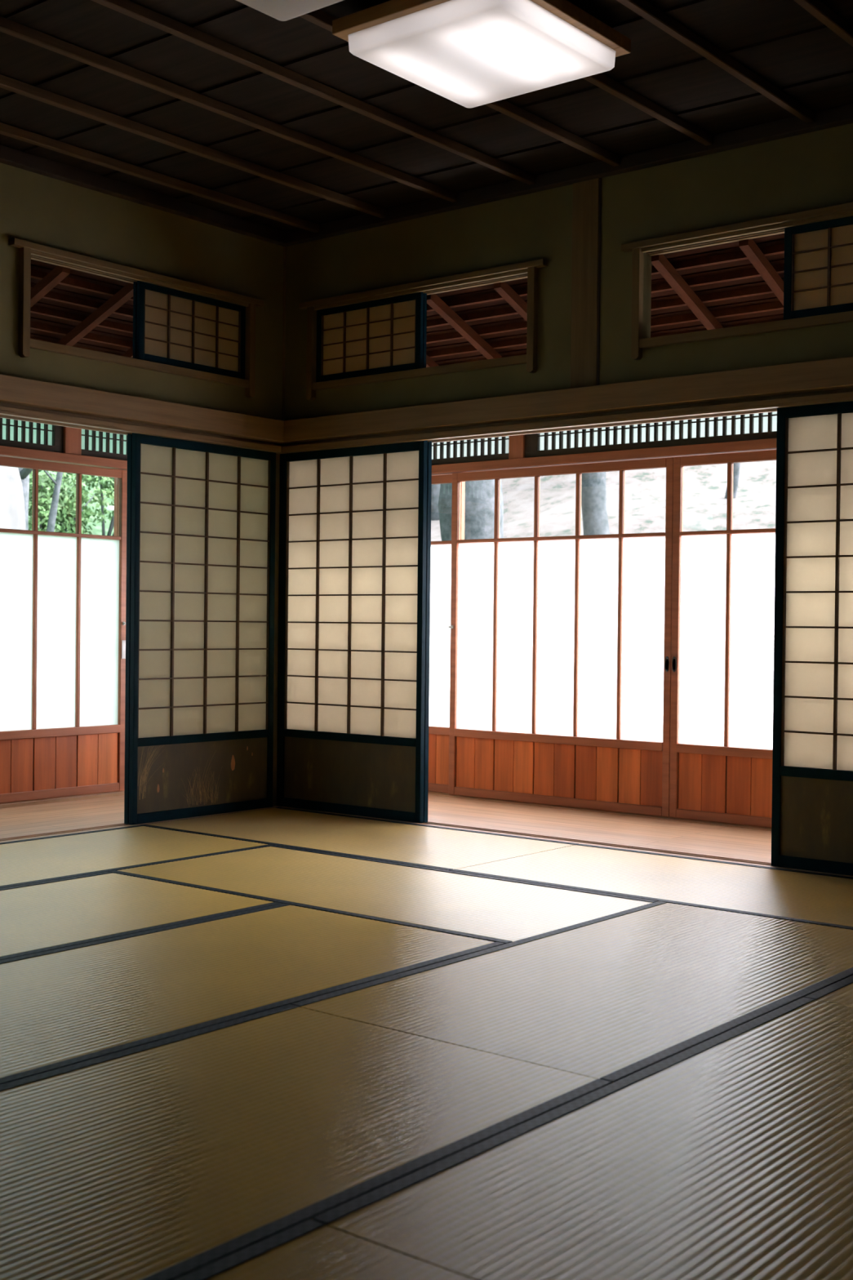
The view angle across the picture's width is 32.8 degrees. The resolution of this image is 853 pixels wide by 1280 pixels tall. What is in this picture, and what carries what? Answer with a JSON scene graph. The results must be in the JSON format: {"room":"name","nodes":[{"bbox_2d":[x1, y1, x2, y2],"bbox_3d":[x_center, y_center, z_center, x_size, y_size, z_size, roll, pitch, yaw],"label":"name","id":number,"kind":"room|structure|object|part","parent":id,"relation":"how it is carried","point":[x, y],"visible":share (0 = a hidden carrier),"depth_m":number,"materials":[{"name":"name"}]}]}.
{"room":"japanese tatami room","nodes":[
{"label":"japanese tatami room","id":0,"kind":"room"},
{"bbox_2d":[0,162,284,445],"bbox_3d":[-2.741,-0.602,4.771,0.060,2.860,6.350,1,1,39],"label":"wall","id":1,"kind":"structure","parent":0,"point":[36,208],"depth_m":6.48,"materials":[{"name":"paint"}]},
{"bbox_2d":[8,237,263,397],"bbox_3d":[-1.280,-1.410,6.527,0.103,0.475,1.426,1,1,39],"label":"window","id":2,"kind":"structure","parent":1,"relation":"in","point":[28,251],"depth_m":6.37,"materials":[{"name":"brown wood"}]},
{"bbox_3d":[-1.689,-1.396,6.027,0.097,0.449,0.035,1,1,39],"label":"post","id":3,"kind":"part","parent":2,"relation":"part of","materials":[{"name":"brown wood"}]},
{"bbox_2d":[133,281,137,358],"bbox_3d":[-1.107,-1.432,6.771,0.019,0.356,0.654,1,1,39],"label":"transom shoji","id":4,"kind":"object","parent":2,"relation":"in","point":[135,283],"visible":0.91,"depth_m":6.52,"materials":[{"name":"black paint"}]},
{"bbox_3d":[-1.287,-1.235,6.533,0.090,0.035,1.256,1,1,39],"label":"sill","id":5,"kind":"part","parent":2,"relation":"part of","materials":[{"name":"brown wood"}]},
{"bbox_2d":[136,280,245,379],"bbox_3d":[-1.087,-1.432,6.755,0.019,0.356,0.654,1,1,39],"label":"transom shoji","id":6,"kind":"object","parent":2,"relation":"in","point":[175,327],"visible":1,"depth_m":6.74,"materials":[{"name":"beige paper"}]},
{"bbox_3d":[-0.876,-1.398,7.030,0.097,0.449,0.035,1,1,39],"label":"post","id":7,"kind":"part","parent":2,"relation":"part of","materials":[{"name":"brown wood"}]},
{"bbox_2d":[0,806,277,842],"bbox_3d":[-1.879,0.857,5.832,0.115,0.060,3.520,1,1,39],"label":"trim","id":8,"kind":"structure","parent":1,"relation":"attached to","point":[119,824],"depth_m":6.33,"materials":[{"name":"brown wood"}]},
{"bbox_2d":[124,433,132,824],"bbox_3d":[-1.064,-0.052,6.852,0.028,1.758,0.881,1,1,39],"label":"screen","id":9,"kind":"object","parent":8,"relation":"on","point":[129,436],"visible":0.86,"depth_m":6.51,"materials":[{"name":"black paint"}]},
{"bbox_2d":[128,432,275,824],"bbox_3d":[-1.039,-0.052,6.832,0.028,1.758,0.881,1,1,39],"label":"screen","id":10,"kind":"object","parent":8,"relation":"on","point":[202,553],"visible":1,"depth_m":6.81,"materials":[{"name":"beige paper"}]},
{"bbox_3d":[-1.048,0.630,6.836,0.010,0.303,0.820,1,1,39],"label":"panel","id":11,"kind":"part","parent":10,"relation":"part of","materials":[{"name":"brown wood"}]},
{"bbox_2d":[0,402,280,453],"bbox_3d":[-1.863,-0.947,5.809,0.115,0.053,3.508,1,1,39],"label":"trim","id":12,"kind":"structure","parent":1,"relation":"attached to","point":[11,411],"depth_m":6.38,"materials":[{"name":"brown wood"}]},
{"bbox_2d":[0,144,284,244],"bbox_3d":[-2.699,-1.974,4.703,0.050,0.055,6.300,1,1,39],"label":"trim","id":13,"kind":"structure","parent":1,"relation":"attached to","point":[8,156],"depth_m":6.41,"materials":[{"name":"brown wood"}]},
{"bbox_2d":[0,373,290,444],"bbox_3d":[-2.686,-1.021,4.726,0.070,0.105,6.350,1,1,39],"label":"trim","id":14,"kind":"structure","parent":1,"relation":"attached to","point":[14,390],"depth_m":6.40,"materials":[{"name":"brown wood"}]},
{"bbox_2d":[272,246,285,805],"bbox_3d":[-0.765,-0.566,7.254,0.136,2.900,0.120,1,1,39],"label":"trim","id":15,"kind":"structure","parent":1,"relation":"attached to","point":[277,455],"depth_m":7.21,"materials":[{"name":"brown wood"}]},
{"bbox_2d":[0,795,771,862],"bbox_3d":[-0.680,0.884,4.521,5.800,0.056,5.955,1,1,39],"label":"floor","id":16,"kind":"structure","parent":0,"point":[746,843],"depth_m":6.65,"materials":[{"name":"brown wood"}]},
{"bbox_2d":[428,791,771,831],"bbox_3d":[1.216,1.097,6.901,5.650,0.504,0.130,1,1,39],"label":"trim","id":17,"kind":"structure","parent":16,"relation":"attached to","point":[437,793],"depth_m":7.13,"materials":[{"name":"brown wood"}]},
{"bbox_2d":[428,474,465,793],"bbox_3d":[-0.334,-0.041,8.178,1.342,1.712,0.038,1,1,39],"label":"door","id":18,"kind":"structure","parent":17,"relation":"on","point":[441,551],"depth_m":7.85,"materials":[{"name":"white paper"}]},
{"bbox_3d":[-0.338,0.637,8.188,1.266,0.272,0.014,1,1,39],"label":"board panel","id":19,"kind":"part","parent":18,"relation":"part of","materials":[{"name":"brown wood"}]},
{"bbox_3d":[-0.331,-0.032,8.181,1.266,0.985,0.004,1,1,39],"label":"frosted glass","id":20,"kind":"part","parent":18,"relation":"part of","materials":[{"name":"white glass"}]},
{"bbox_2d":[448,457,674,817],"bbox_3d":[0.648,-0.022,7.323,1.334,1.712,0.055,1,1,39],"label":"door","id":21,"kind":"structure","parent":17,"relation":"on","point":[561,646],"depth_m":7.30,"materials":[{"name":"white paper"}]},
{"bbox_3d":[0.649,0.656,7.340,1.258,0.272,0.014,1,1,39],"label":"board panel","id":22,"kind":"part","parent":21,"relation":"part of","materials":[{"name":"brown wood"}]},
{"bbox_3d":[0.656,-0.012,7.333,1.258,0.985,0.004,1,1,39],"label":"frosted glass","id":23,"kind":"part","parent":21,"relation":"part of","materials":[{"name":"white glass"}]},
{"bbox_3d":[1.145,0.115,6.909,0.023,0.074,0.003,1,1,39],"label":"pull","id":24,"kind":"part","parent":21,"relation":"part of","materials":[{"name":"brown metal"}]},
{"bbox_2d":[669,449,776,827],"bbox_3d":[1.692,-0.002,6.487,1.336,1.712,0.038,1,1,39],"label":"door","id":25,"kind":"structure","parent":17,"relation":"on","point":[723,585],"depth_m":6.74,"materials":[{"name":"white paper"}]},
{"bbox_3d":[1.176,0.115,6.885,0.023,0.074,0.003,1,1,39],"label":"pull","id":26,"kind":"part","parent":25,"relation":"part of","materials":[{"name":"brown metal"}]},
{"bbox_3d":[1.687,0.676,6.497,1.260,0.272,0.014,1,1,39],"label":"board panel","id":27,"kind":"part","parent":25,"relation":"part of","materials":[{"name":"brown wood"}]},
{"bbox_3d":[1.694,0.007,6.491,1.260,0.985,0.004,1,1,39],"label":"frosted glass","id":28,"kind":"part","parent":25,"relation":"part of","materials":[{"name":"white glass"}]},
{"bbox_2d":[30,233,784,367],"bbox_3d":[-0.568,-1.392,4.494,5.860,0.509,6.260,1,1,39],"label":"roof underside","id":29,"kind":"structure","parent":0,"point":[740,282],"depth_m":6.55,"materials":[{"name":"brown wood"}]},
{"bbox_2d":[431,438,777,475],"bbox_3d":[1.240,-1.072,6.881,5.650,0.398,0.106,1,1,39],"label":"trim","id":30,"kind":"structure","parent":29,"relation":"attached to","point":[767,444],"depth_m":7.09,"materials":[{"name":"red wood"}]},
{"bbox_2d":[431,435,509,465],"bbox_3d":[-0.205,-1.049,8.027,1.663,0.209,0.026,1,1,39],"label":"transom","id":31,"kind":"object","parent":30,"relation":"attached to","point":[496,448],"visible":0.23,"depth_m":7.67,"materials":[{"name":"brown wood"}]},
{"bbox_3d":[-0.205,-1.049,8.027,1.663,0.209,0.026,1,1,39],"label":"frame","id":32,"kind":"part","parent":31,"relation":"part of","materials":[{"name":"brown wood"}]},
{"bbox_2d":[508,434,524,458],"bbox_3d":[0.488,-1.036,7.488,0.092,0.209,0.090,1,1,39],"label":"trim","id":33,"kind":"structure","parent":30,"relation":"attached to","point":[516,442],"depth_m":7.45,"materials":[{"name":"red wood"}]},
{"bbox_2d":[524,411,777,457],"bbox_3d":[1.733,-1.012,6.455,3.145,0.209,0.026,1,1,39],"label":"transom","id":34,"kind":"object","parent":30,"relation":"attached to","point":[756,426],"visible":0.55,"depth_m":6.96,"materials":[{"name":"brown wood"}]},
{"bbox_3d":[1.733,-1.012,6.455,3.145,0.209,0.026,1,1,39],"label":"frame","id":35,"kind":"part","parent":34,"relation":"part of","materials":[{"name":"brown wood"}]},
{"bbox_2d":[0,0,852,232],"bbox_3d":[-0.208,-1.966,2.797,6.620,0.098,6.720,1,1,39],"label":"ceiling","id":36,"kind":"structure","parent":0,"point":[232,108],"depth_m":5.31,"materials":[{"name":"brown wood"}]},
{"bbox_2d":[235,0,343,21],"bbox_3d":[-0.393,-1.879,3.888,0.663,0.102,0.695,1,1,39],"label":"ceiling light","id":37,"kind":"object","parent":36,"relation":"attached to","point":[280,10],"visible":1,"depth_m":4.20,"materials":[{"name":"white plastic"}]},
{"bbox_2d":[332,0,631,107],"bbox_3d":[0.180,-1.880,4.595,0.663,0.102,0.695,1,1,39],"label":"ceiling light","id":38,"kind":"object","parent":36,"relation":"attached to","point":[468,53],"visible":1,"depth_m":4.49,"materials":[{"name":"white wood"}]},
{"bbox_3d":[0.181,-1.909,4.595,0.663,0.044,0.695,1,1,39],"label":"frame","id":39,"kind":"part","parent":38,"relation":"part of","materials":[{"name":"brown wood"}]},
{"bbox_2d":[284,123,852,420],"bbox_3d":[1.767,-0.559,5.241,6.350,2.860,0.060,1,1,39],"label":"wall","id":40,"kind":"structure","parent":0,"point":[811,171],"depth_m":6.14,"materials":[{"name":"paint"}]},
{"bbox_2d":[298,258,548,399],"bbox_3d":[-0.034,-1.398,6.680,1.445,0.475,0.103,1,1,39],"label":"window","id":41,"kind":"structure","parent":40,"relation":"in","point":[529,269],"depth_m":6.57,"materials":[{"name":"brown wood"}]},
{"bbox_3d":[-0.541,-1.395,7.095,0.035,0.449,0.097,1,1,39],"label":"post","id":42,"kind":"part","parent":41,"relation":"part of","materials":[{"name":"brown wood"}]},
{"bbox_2d":[315,292,423,382],"bbox_3d":[-0.276,-1.424,6.869,0.656,0.356,0.019,1,1,39],"label":"transom shoji","id":43,"kind":"object","parent":41,"relation":"on","point":[382,335],"visible":1,"depth_m":6.86,"materials":[{"name":"beige paper"}]},
{"bbox_3d":[-0.032,-1.223,6.686,1.275,0.035,0.090,1,1,39],"label":"sill","id":44,"kind":"part","parent":41,"relation":"part of","materials":[{"name":"brown wood"}]},
{"bbox_2d":[422,293,426,368],"bbox_3d":[-0.260,-1.424,6.889,0.656,0.356,0.019,1,1,39],"label":"transom shoji","id":45,"kind":"object","parent":41,"relation":"on","point":[424,313],"visible":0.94,"depth_m":6.68,"materials":[{"name":"black paint"}]},
{"bbox_3d":[0.476,-1.376,6.269,0.035,0.449,0.097,1,1,39],"label":"post","id":46,"kind":"part","parent":41,"relation":"part of","materials":[{"name":"brown wood"}]},
{"bbox_2d":[272,805,852,876],"bbox_3d":[0.655,0.880,6.116,3.578,0.060,0.115,1,1,39],"label":"trim","id":47,"kind":"structure","parent":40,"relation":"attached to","point":[753,862],"depth_m":6.07,"materials":[{"name":"brown wood"}]},
{"bbox_2d":[276,440,427,822],"bbox_3d":[-0.371,-0.046,6.936,0.924,1.758,0.028,1,1,39],"label":"screen","id":48,"kind":"object","parent":47,"relation":"on","point":[350,740],"visible":0.98,"depth_m":6.92,"materials":[{"name":"beige paper"}]},
{"bbox_3d":[-0.373,0.636,6.939,0.850,0.303,0.009,1,1,39],"label":"panel","id":49,"kind":"part","parent":48,"relation":"part of","materials":[{"name":"brown wood"}]},
{"bbox_2d":[423,441,431,822],"bbox_3d":[-0.351,-0.046,6.961,0.924,1.758,0.028,1,1,39],"label":"screen","id":50,"kind":"object","parent":47,"relation":"on","point":[429,443],"visible":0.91,"depth_m":6.67,"materials":[{"name":"black paint"}]},
{"bbox_2d":[771,400,852,875],"bbox_3d":[1.690,-0.007,5.264,0.913,1.758,0.028,1,1,39],"label":"screen","id":51,"kind":"object","parent":47,"relation":"on","point":[812,818],"visible":0.98,"depth_m":5.46,"materials":[{"name":"beige paper"}]},
{"bbox_3d":[1.684,0.674,5.270,0.850,0.303,0.009,1,1,39],"label":"panel","id":52,"kind":"part","parent":51,"relation":"part of","materials":[{"name":"brown wood"}]},
{"bbox_2d":[275,387,852,453],"bbox_3d":[0.674,-0.923,6.098,3.578,0.053,0.115,1,1,39],"label":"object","id":53,"kind":"structure","parent":40,"relation":"attached to","point":[771,403],"depth_m":6.05,"materials":[{"name":"brown wood"}]},
{"bbox_2d":[279,103,852,246],"bbox_3d":[1.747,-1.931,5.184,6.350,0.055,0.050,1,1,39],"label":"trim","id":54,"kind":"structure","parent":40,"relation":"attached to","point":[841,115],"depth_m":6.02,"materials":[{"name":"brown wood"}]},
{"bbox_2d":[283,356,852,443],"bbox_3d":[1.758,-0.978,5.164,6.280,0.105,0.070,1,1,39],"label":"wooden beam","id":55,"kind":"structure","parent":40,"relation":"attached to","point":[833,374],"depth_m":6.00,"materials":[{"name":"brown wood"}]},
{"bbox_2d":[570,177,599,387],"bbox_3d":[0.665,-1.512,6.090,0.130,0.935,0.008,1,1,39],"label":"trim","id":56,"kind":"structure","parent":40,"relation":"attached to","point":[585,196],"depth_m":6.09,"materials":[{"name":"brown wood"}]},
{"bbox_2d":[596,177,601,385],"bbox_3d":[0.720,-1.513,6.046,0.010,0.930,0.006,1,1,39],"label":"trim","id":57,"kind":"structure","parent":40,"relation":"attached to","point":[600,179],"depth_m":6.04,"materials":[{"name":"brown wood"}]},
{"bbox_2d":[621,202,852,359],"bbox_3d":[1.386,-1.371,5.527,1.443,0.475,0.103,1,1,39],"label":"window","id":58,"kind":"structure","parent":40,"relation":"in","point":[774,225],"depth_m":5.71,"materials":[{"name":"brown wood"}]},
{"bbox_3d":[0.880,-1.368,5.942,0.035,0.449,0.097,1,1,39],"label":"post","id":59,"kind":"part","parent":58,"relation":"part of","materials":[{"name":"brown wood"}]},
{"bbox_3d":[1.388,-1.196,5.534,1.273,0.035,0.090,1,1,39],"label":"sill","id":60,"kind":"part","parent":58,"relation":"part of","materials":[{"name":"brown wood"}]},
{"bbox_2d":[783,216,852,319],"bbox_3d":[1.622,-1.389,5.330,0.654,0.356,0.019,1,1,39],"label":"transom shoji","id":61,"kind":"object","parent":58,"relation":"on","point":[819,255],"visible":1,"depth_m":5.45,"materials":[{"name":"beige paper"}]},
{"bbox_3d":[-0.343,1.002,2.795,6.500,0.144,6.300,1,1,39],"label":"floor","id":62,"kind":"structure","parent":0,"visible":0},
{"bbox_2d":[0,825,275,888],"bbox_3d":[-1.498,0.860,5.526,0.858,0.057,1.735,1,1,39],"label":"mat","id":63,"kind":"object","parent":62,"relation":"on","point":[26,861],"visible":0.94,"depth_m":5.74,"materials":[{"name":"wicker"}]},
{"bbox_2d":[0,871,282,959],"bbox_3d":[-1.363,0.874,4.300,0.889,0.057,1.748,1,1,39],"label":"mat","id":64,"kind":"object","parent":62,"relation":"on","point":[35,917],"visible":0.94,"depth_m":4.59,"materials":[{"name":"wicker"}]},
{"bbox_2d":[0,903,504,1084],"bbox_3d":[-0.670,0.887,3.738,0.886,0.057,1.748,1,1,39],"label":"mat","id":65,"kind":"object","parent":62,"relation":"on","point":[64,1006],"visible":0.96,"depth_m":3.73,"materials":[{"name":"wicker"}]},
{"bbox_2d":[0,1004,612,1279],"bbox_3d":[-0.529,0.901,2.492,0.896,0.057,1.749,1,1,39],"label":"mat","id":66,"kind":"object","parent":62,"relation":"on","point":[170,1158],"visible":0.95,"depth_m":2.59,"materials":[{"name":"wicker"}]},
{"bbox_2d":[174,1218,474,1279],"bbox_3d":[-0.382,0.916,1.249,0.891,0.057,1.746,1,1,39],"label":"mat","id":67,"kind":"object","parent":62,"relation":"on","point":[310,1249],"visible":1,"depth_m":2.06,"materials":[{"name":"wicker"}]},
{"bbox_2d":[139,807,578,870],"bbox_3d":[-0.323,0.865,6.263,1.754,0.057,0.884,1,1,39],"label":"mat","id":68,"kind":"object","parent":62,"relation":"on","point":[445,848],"visible":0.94,"depth_m":6.18,"materials":[{"name":"wicker"}]},
{"bbox_2d":[108,844,657,943],"bbox_3d":[-0.194,0.879,5.034,1.779,0.057,0.856,1,1,39],"label":"mat","id":69,"kind":"object","parent":62,"relation":"on","point":[480,907],"visible":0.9,"depth_m":4.93,"materials":[{"name":"wicker"}]},
{"bbox_2d":[291,901,852,1083],"bbox_3d":[0.571,0.899,3.847,0.896,0.057,1.735,1,1,39],"label":"mat","id":70,"kind":"object","parent":62,"relation":"on","point":[612,997],"visible":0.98,"depth_m":3.64,"materials":[{"name":"wicker"}]},
{"bbox_2d":[311,997,852,1279],"bbox_3d":[0.722,0.914,2.609,0.891,0.057,1.748,1,1,39],"label":"mat","id":71,"kind":"object","parent":62,"relation":"on","point":[728,1156],"visible":0.94,"depth_m":2.37,"materials":[{"name":"wicker"}]},
{"bbox_2d":[450,844,852,929],"bbox_3d":[1.054,0.891,5.147,1.783,0.057,0.884,1,1,39],"label":"mat","id":72,"kind":"object","parent":62,"relation":"on","point":[784,894],"visible":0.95,"depth_m":5.20,"materials":[{"name":"wicker"}]},
{"bbox_2d":[804,975,852,1006],"bbox_3d":[1.824,0.911,3.968,0.891,0.057,1.744,1,1,39],"label":"mat","id":73,"kind":"object","parent":62,"relation":"on","point":[841,993],"visible":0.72,"depth_m":3.61,"materials":[{"name":"wicker"}]},
{"label":"outside","id":74,"kind":"structure","parent":0,"visible":0},
{"bbox_2d":[27,460,776,541],"bbox_3d":[-1.548,-4.471,15.548,36.000,11.720,40.000,1,1,39],"label":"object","id":75,"kind":"structure","parent":74,"point":[704,486],"depth_m":16.57,"materials":[{"name":"soil"}]},
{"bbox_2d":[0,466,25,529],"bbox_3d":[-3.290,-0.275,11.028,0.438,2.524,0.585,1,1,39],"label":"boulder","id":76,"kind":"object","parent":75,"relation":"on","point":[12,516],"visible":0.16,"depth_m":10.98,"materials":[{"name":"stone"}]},
{"bbox_2d":[17,467,32,529],"bbox_3d":[-3.160,-1.827,11.449,0.966,4.994,1.992,0,1,-37],"label":"tree","id":77,"kind":"object","parent":75,"relation":"on","point":[24,473],"visible":0.03,"depth_m":12.24,"materials":[{"name":"grey plant"}]},
{"bbox_2d":[43,470,62,532],"bbox_3d":[-3.015,-1.996,13.704,2.291,4.591,3.318,1,1,-4],"label":"tree","id":78,"kind":"object","parent":75,"relation":"on","point":[53,509],"visible":0.06,"depth_m":13.72,"materials":[{"name":"grey plant"}]},
{"bbox_2d":[27,470,114,534],"bbox_3d":[-4.290,-1.427,16.611,1.744,1.487,1.055,1,1,-6],"label":"foliage","id":79,"kind":"object","parent":75,"relation":"on","point":[66,508],"visible":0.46,"depth_m":16.39,"materials":[{"name":"green plant"}]},
{"bbox_3d":[-4.374,-1.263,16.634,1.142,1.157,0.527,1,1,-10],"label":"stem","id":80,"kind":"part","parent":79,"relation":"part of","materials":[{"name":"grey plant"}]},
{"bbox_2d":[73,474,114,536],"bbox_3d":[-3.716,-2.104,17.595,1.409,2.069,1.996,1,1,39],"label":"shrub","id":81,"kind":"object","parent":75,"relation":"on","point":[111,525],"visible":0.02,"depth_m":17.54,"materials":[{"name":"green plant"}]},
{"bbox_3d":[-3.774,-1.896,17.584,0.480,1.652,1.085,1,1,31],"label":"stem","id":82,"kind":"part","parent":81,"relation":"part of","materials":[{"name":"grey plant"}]},
{"bbox_2d":[106,506,114,514],"bbox_3d":[-2.667,-0.275,12.521,0.067,1.851,0.220,1,1,39],"label":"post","id":83,"kind":"object","parent":75,"relation":"on","point":[108,508],"visible":0.12,"depth_m":12.43,"materials":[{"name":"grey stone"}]},
{"bbox_2d":[431,484,440,520],"bbox_3d":[0.246,-3.942,17.990,3.417,5.312,1.438,0,1,-34],"label":"tree","id":84,"kind":"object","parent":75,"relation":"on","point":[435,491],"visible":0.02,"depth_m":17.80,"materials":[{"name":"grey plant"}]},
{"bbox_2d":[438,479,503,541],"bbox_3d":[1.086,-1.741,13.039,2.143,4.530,0.870,0,1,-25],"label":"tree","id":85,"kind":"object","parent":75,"relation":"on","point":[479,507],"visible":0.1,"depth_m":12.41,"materials":[{"name":"grey plant"}]},
{"bbox_2d":[581,471,609,535],"bbox_3d":[1.754,-2.862,14.593,0.864,5.024,3.011,1,1,39],"label":"tree","id":86,"kind":"object","parent":75,"relation":"on","point":[593,486],"visible":0.12,"depth_m":14.07,"materials":[{"name":"grey plant"}]},
{"bbox_2d":[724,462,740,498],"bbox_3d":[3.018,-3.199,15.254,2.926,3.814,1.806,1,1,15],"label":"tree","id":87,"kind":"object","parent":75,"relation":"on","point":[736,465],"visible":0.06,"depth_m":15.95,"materials":[{"name":"grey plant"}]},
{"bbox_3d":[-4.403,-0.378,3.641,1.090,2.800,0.100,1,1,39],"label":"wall","id":88,"kind":"structure","parent":0,"visible":0},
{"bbox_2d":[0,790,124,808],"bbox_3d":[-2.861,1.059,6.301,0.130,0.504,5.970,1,1,39],"label":"trim","id":89,"kind":"structure","parent":88,"relation":"attached to","point":[44,801],"depth_m":7.43,"materials":[{"name":"brown wood"}]},
{"bbox_2d":[0,445,127,470],"bbox_3d":[-2.840,-1.109,6.280,0.106,0.398,5.970,1,1,39],"label":"trim","id":90,"kind":"structure","parent":88,"relation":"attached to","point":[7,451],"depth_m":7.42,"materials":[{"name":"red wood"}]},
{"bbox_2d":[0,417,63,453],"bbox_3d":[-2.815,-1.059,6.280,0.026,0.209,3.001,1,1,39],"label":"transom","id":91,"kind":"object","parent":90,"relation":"attached to","point":[13,433],"visible":0.56,"depth_m":7.29,"materials":[{"name":"brown wood"}]},
{"bbox_3d":[-2.833,-1.066,6.270,0.003,0.155,2.924,1,1,39],"label":"frosted glass","id":92,"kind":"part","parent":91,"relation":"part of","materials":[{"name":"glass"}]},
{"bbox_2d":[63,426,81,454],"bbox_3d":[-1.852,-1.061,7.496,0.090,0.209,0.102,1,1,39],"label":"trim","id":93,"kind":"structure","parent":90,"relation":"attached to","point":[72,436],"depth_m":7.46,"materials":[{"name":"red wood"}]},
{"bbox_2d":[80,429,127,460],"bbox_3d":[-1.381,-1.062,8.047,0.026,0.209,1.347,1,1,39],"label":"transom","id":94,"kind":"object","parent":90,"relation":"attached to","point":[94,443],"visible":0.17,"depth_m":7.66,"materials":[{"name":"brown wood"}]},
{"bbox_3d":[-1.381,-1.062,8.047,0.026,0.209,1.347,1,1,39],"label":"frame","id":95,"kind":"part","parent":94,"relation":"part of","materials":[{"name":"brown wood"}]},
{"bbox_2d":[0,456,127,803],"bbox_3d":[-2.059,-0.050,7.219,0.055,1.712,1.420,1,1,39],"label":"door","id":96,"kind":"structure","parent":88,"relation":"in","point":[63,595],"depth_m":7.46,"materials":[{"name":"white paper"}]},
{"bbox_3d":[-2.076,0.628,7.234,0.014,0.272,1.344,1,1,39],"label":"board panel","id":97,"kind":"part","parent":96,"relation":"part of","materials":[{"name":"brown wood"}]},
{"bbox_3d":[-2.069,-0.040,7.227,0.004,0.985,1.344,1,1,39],"label":"frosted glass","id":98,"kind":"part","parent":96,"relation":"part of","materials":[{"name":"white glass"}]},
{"bbox_3d":[-2.061,-0.706,7.220,0.003,0.311,1.344,1,1,39],"label":"clear glass","id":99,"kind":"part","parent":96,"relation":"part of","materials":[{"name":"clear glass"}]},
{"bbox_2d":[121,640,125,658],"bbox_3d":[-1.596,0.006,7.754,0.010,0.188,0.072,1,1,39],"label":"door handle","id":100,"kind":"object","parent":96,"relation":"hanging from","point":[123,642],"visible":0.26,"depth_m":7.74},
{"bbox_2d":[113,478,118,536],"bbox_3d":[-1.338,-0.052,8.179,0.038,1.712,1.050,1,1,39],"label":"door","id":101,"kind":"structure","parent":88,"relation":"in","point":[116,480],"depth_m":7.76,"materials":[{"name":"red wood"}]}
]}

